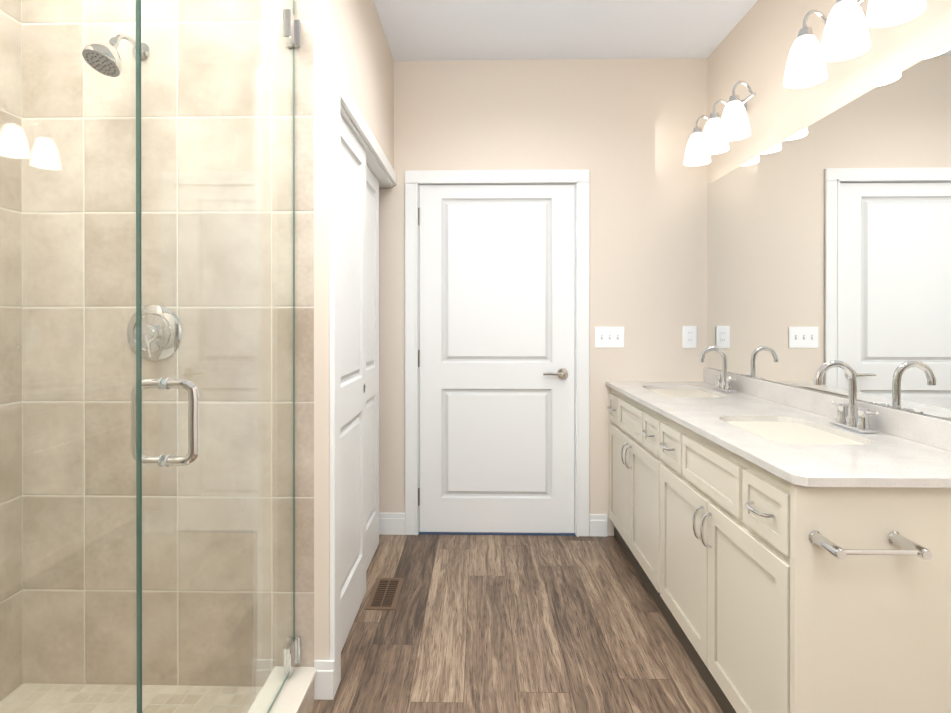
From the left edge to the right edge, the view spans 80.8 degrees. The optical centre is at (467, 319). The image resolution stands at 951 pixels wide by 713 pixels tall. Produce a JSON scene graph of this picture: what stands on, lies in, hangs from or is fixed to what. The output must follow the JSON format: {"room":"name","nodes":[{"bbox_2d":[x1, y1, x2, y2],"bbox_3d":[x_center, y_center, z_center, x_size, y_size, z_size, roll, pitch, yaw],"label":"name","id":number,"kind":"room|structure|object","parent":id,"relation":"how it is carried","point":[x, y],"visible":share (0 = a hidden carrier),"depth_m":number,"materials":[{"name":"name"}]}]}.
{"room":"bathroom","nodes":[
{"label":"bathroom","id":0,"kind":"room"},
{"bbox_2d":[314,0,334,659],"bbox_3d":[-0.986,-0.125,1.914,1.053,2.770,0.080,0,0,1],"label":"wall","id":1,"kind":"structure","parent":0,"point":[321,351],"depth_m":1.86,"materials":[{"name":"beige paint"}]},
{"bbox_2d":[22,0,313,686],"bbox_3d":[-1.006,-0.125,1.880,0.990,2.770,0.012,0,0,1],"label":"wall tile","id":2,"kind":"structure","parent":1,"relation":"attached to","point":[304,338],"depth_m":1.88,"materials":[{"name":"beige tile"}]},
{"bbox_2d":[82,33,149,76],"bbox_3d":[-1.112,-0.844,1.764,0.107,0.172,0.221,0,0,1],"label":"shower head","id":3,"kind":"object","parent":2,"relation":"attached to","point":[105,63],"depth_m":1.71},
{"bbox_2d":[126,305,181,360],"bbox_3d":[-1.050,0.044,1.845,0.188,0.188,0.061,0,0,1],"label":"shower valve","id":4,"kind":"object","parent":2,"relation":"attached to","point":[160,333],"depth_m":1.86,"materials":[{"name":"silver metal"}]},
{"bbox_2d":[131,0,300,712],"bbox_3d":[-0.586,-0.006,1.439,0.131,2.306,0.850,0,0,1],"label":"shower glass door","id":5,"kind":"structure","parent":2,"relation":"attached to","point":[291,32],"depth_m":1.39,"materials":[{"name":"teal"}]},
{"bbox_2d":[248,666,316,712],"bbox_3d":[-0.591,1.212,0.939,0.144,0.102,1.859,0,0,1],"label":"sill","id":6,"kind":"structure","parent":1,"relation":"attached to","point":[296,694],"depth_m":1.75,"materials":[{"name":"stone"}]},
{"bbox_2d":[0,0,139,712],"bbox_3d":[-0.606,0.002,0.510,0.024,2.317,0.999,0,0,1],"label":"glass panel","id":7,"kind":"object","parent":6,"relation":"on","point":[137,304],"visible":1,"depth_m":0.88,"materials":[{"name":"teal"}]},
{"bbox_2d":[314,660,333,699],"bbox_3d":[-0.476,1.198,1.858,0.066,0.125,0.014,0,0,1],"label":"baseboard","id":8,"kind":"structure","parent":1,"relation":"attached to","point":[324,683],"depth_m":1.85,"materials":[{"name":"white wood"}]},
{"bbox_2d":[335,0,393,168],"bbox_3d":[-0.505,-1.157,2.606,0.121,0.710,1.331,0,0,1],"label":"wall","id":9,"kind":"structure","parent":0,"point":[364,64],"depth_m":2.52,"materials":[{"name":"beige paint"}]},
{"bbox_2d":[341,116,365,650],"bbox_3d":[-0.484,0.239,2.258,0.037,2.010,0.600,0,0,1],"label":"closet door","id":10,"kind":"structure","parent":9,"relation":"in","point":[353,371],"depth_m":2.29,"materials":[{"name":"white wood"}]},
{"bbox_2d":[329,66,396,695],"bbox_3d":[-0.436,0.206,2.568,0.018,2.105,1.410,0,0,1],"label":"trim","id":11,"kind":"structure","parent":9,"relation":"attached to","point":[339,94],"depth_m":1.89,"materials":[{"name":"white paint"}]},
{"bbox_2d":[341,109,392,187],"bbox_3d":[-0.504,-0.771,2.613,0.113,0.002,1.316,0,0,1],"label":"trim","id":12,"kind":"structure","parent":9,"relation":"attached to","point":[375,169],"depth_m":2.79,"materials":[{"name":"white paint"}]},
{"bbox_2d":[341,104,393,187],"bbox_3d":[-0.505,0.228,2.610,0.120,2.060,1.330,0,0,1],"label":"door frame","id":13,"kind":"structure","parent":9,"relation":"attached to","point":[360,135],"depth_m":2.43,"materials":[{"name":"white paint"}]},
{"bbox_2d":[366,164,378,570],"bbox_3d":[-0.514,0.238,2.806,0.035,2.010,0.600,0,0,1],"label":"closet door","id":14,"kind":"structure","parent":9,"relation":"in","point":[372,362],"depth_m":2.93,"materials":[{"name":"white wood"}]},
{"bbox_2d":[309,534,723,712],"bbox_3d":[-0.112,1.294,0.434,3.400,0.060,6.270,0,0,1],"label":"floor","id":15,"kind":"structure","parent":0,"point":[518,624],"depth_m":2.21,"materials":[{"name":"brown wood"}]},
{"bbox_2d":[0,684,261,712],"bbox_3d":[-1.089,1.248,0.950,0.865,0.030,1.859,0,0,1],"label":"shower floor","id":16,"kind":"structure","parent":15,"relation":"on","point":[15,707],"depth_m":1.81,"materials":[{"name":"tile"}]},
{"bbox_2d":[365,578,403,609],"bbox_3d":[-0.375,1.255,2.569,0.130,0.006,0.293,0,0,1],"label":"floor vent","id":17,"kind":"object","parent":15,"relation":"in","point":[385,593],"visible":1,"depth_m":2.55,"materials":[{"name":"brown"}]},
{"bbox_2d":[606,382,950,712],"bbox_3d":[1.061,0.820,2.227,0.608,0.877,2.028,0,0,1],"label":"bathroom vanity","id":18,"kind":"object","parent":15,"relation":"on","point":[786,548],"depth_m":1.37,"materials":[{"name":"beige paint"}]},
{"bbox_2d":[610,367,950,481],"bbox_3d":[1.074,0.330,2.259,0.583,0.103,1.960,0,0,1],"label":"countertop","id":19,"kind":"structure","parent":18,"relation":"on","point":[807,435],"depth_m":1.80,"materials":[{"name":"white stone"}]},
{"bbox_2d":[379,58,706,535],"bbox_3d":[-0.050,-0.129,3.325,3.080,2.770,0.120,0,0,1],"label":"wall","id":20,"kind":"structure","parent":0,"point":[621,130],"depth_m":3.25,"materials":[{"name":"beige paint"}]},
{"bbox_2d":[379,513,404,534],"bbox_3d":[-0.468,1.194,3.269,0.207,0.125,0.014,0,0,1],"label":"baseboard","id":21,"kind":"structure","parent":20,"relation":"attached to","point":[391,523],"depth_m":3.26,"materials":[{"name":"white paint"}]},
{"bbox_2d":[418,184,574,532],"bbox_3d":[0.167,0.229,3.257,0.917,2.032,0.086,0,0,1],"label":"door","id":22,"kind":"structure","parent":20,"relation":"in","point":[496,358],"depth_m":3.27,"materials":[{"name":"white wood"}]},
{"bbox_2d":[419,532,574,535],"bbox_3d":[0.174,1.252,3.322,0.914,0.009,0.124,0,0,1],"label":"door threshold sill","id":23,"kind":"structure","parent":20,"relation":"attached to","point":[490,533],"depth_m":3.26,"materials":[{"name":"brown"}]},
{"bbox_2d":[405,170,589,536],"bbox_3d":[0.174,0.194,3.310,1.072,2.125,0.142,0,0,1],"label":"door frame","id":24,"kind":"structure","parent":20,"relation":"attached to","point":[579,178],"depth_m":3.24,"materials":[{"name":"white paint"}]},
{"bbox_2d":[589,514,606,536],"bbox_3d":[0.761,1.194,3.243,0.103,0.125,0.014,0,0,1],"label":"baseboard","id":25,"kind":"structure","parent":20,"relation":"attached to","point":[597,524],"depth_m":3.24,"materials":[{"name":"white paint"}]},
{"bbox_2d":[595,327,623,347],"bbox_3d":[0.827,0.102,3.238,0.168,0.122,0.016,0,0,1],"label":"switch plate","id":26,"kind":"object","parent":20,"relation":"attached to","point":[609,337],"visible":1,"depth_m":3.24,"materials":[{"name":"white plastic"}]},
{"bbox_2d":[683,326,696,347],"bbox_3d":[1.288,0.100,3.232,0.078,0.128,0.008,0,0,1],"label":"electrical outlet plate","id":27,"kind":"object","parent":20,"relation":"attached to","point":[689,336],"visible":1,"depth_m":3.23,"materials":[{"name":"white plastic"}]},
{"bbox_2d":[374,0,757,60],"bbox_3d":[-0.112,-1.536,0.427,3.400,0.060,6.270,0,0,1],"label":"ceiling","id":28,"kind":"structure","parent":0,"point":[428,30],"depth_m":2.90,"materials":[{"name":"white paint"}]},
{"bbox_2d":[707,0,950,419],"bbox_3d":[1.377,-0.121,0.358,0.100,2.770,5.990,0,0,1],"label":"wall","id":29,"kind":"structure","parent":0,"point":[753,48],"depth_m":2.41,"materials":[{"name":"beige paint"}]},
{"bbox_2d":[684,81,755,165],"bbox_3d":[1.277,-0.980,2.814,0.204,0.258,0.578,0,0,1],"label":"sconce","id":30,"kind":"object","parent":29,"relation":"attached to","point":[718,133],"visible":1,"depth_m":2.76,"materials":[{"name":"white glass"}]},
{"bbox_2d":[707,44,950,419],"bbox_3d":[1.365,-0.247,2.274,0.006,1.048,1.885,0,0,1],"label":"vanity mirror","id":31,"kind":"object","parent":29,"relation":"attached to","point":[828,237],"visible":1,"depth_m":1.98,"materials":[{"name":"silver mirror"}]},
{"bbox_2d":[783,0,926,88],"bbox_3d":[1.256,-0.996,1.809,0.204,0.258,0.578,0,0,1],"label":"sconce","id":32,"kind":"object","parent":29,"relation":"attached to","point":[846,36],"visible":1,"depth_m":1.80,"materials":[{"name":"white glass"}]},
{"bbox_3d":[-1.600,-0.121,0.363,0.108,2.770,5.870,0,0,1],"label":"wall","id":33,"kind":"structure","parent":0,"visible":0},
{"bbox_2d":[0,0,22,701],"bbox_3d":[-1.527,-0.122,0.956,0.012,2.770,1.859,0,0,1],"label":"shower wall tile","id":34,"kind":"structure","parent":33,"relation":"attached to","point":[12,478],"depth_m":1.84,"materials":[{"name":"beige tile"}]}
]}

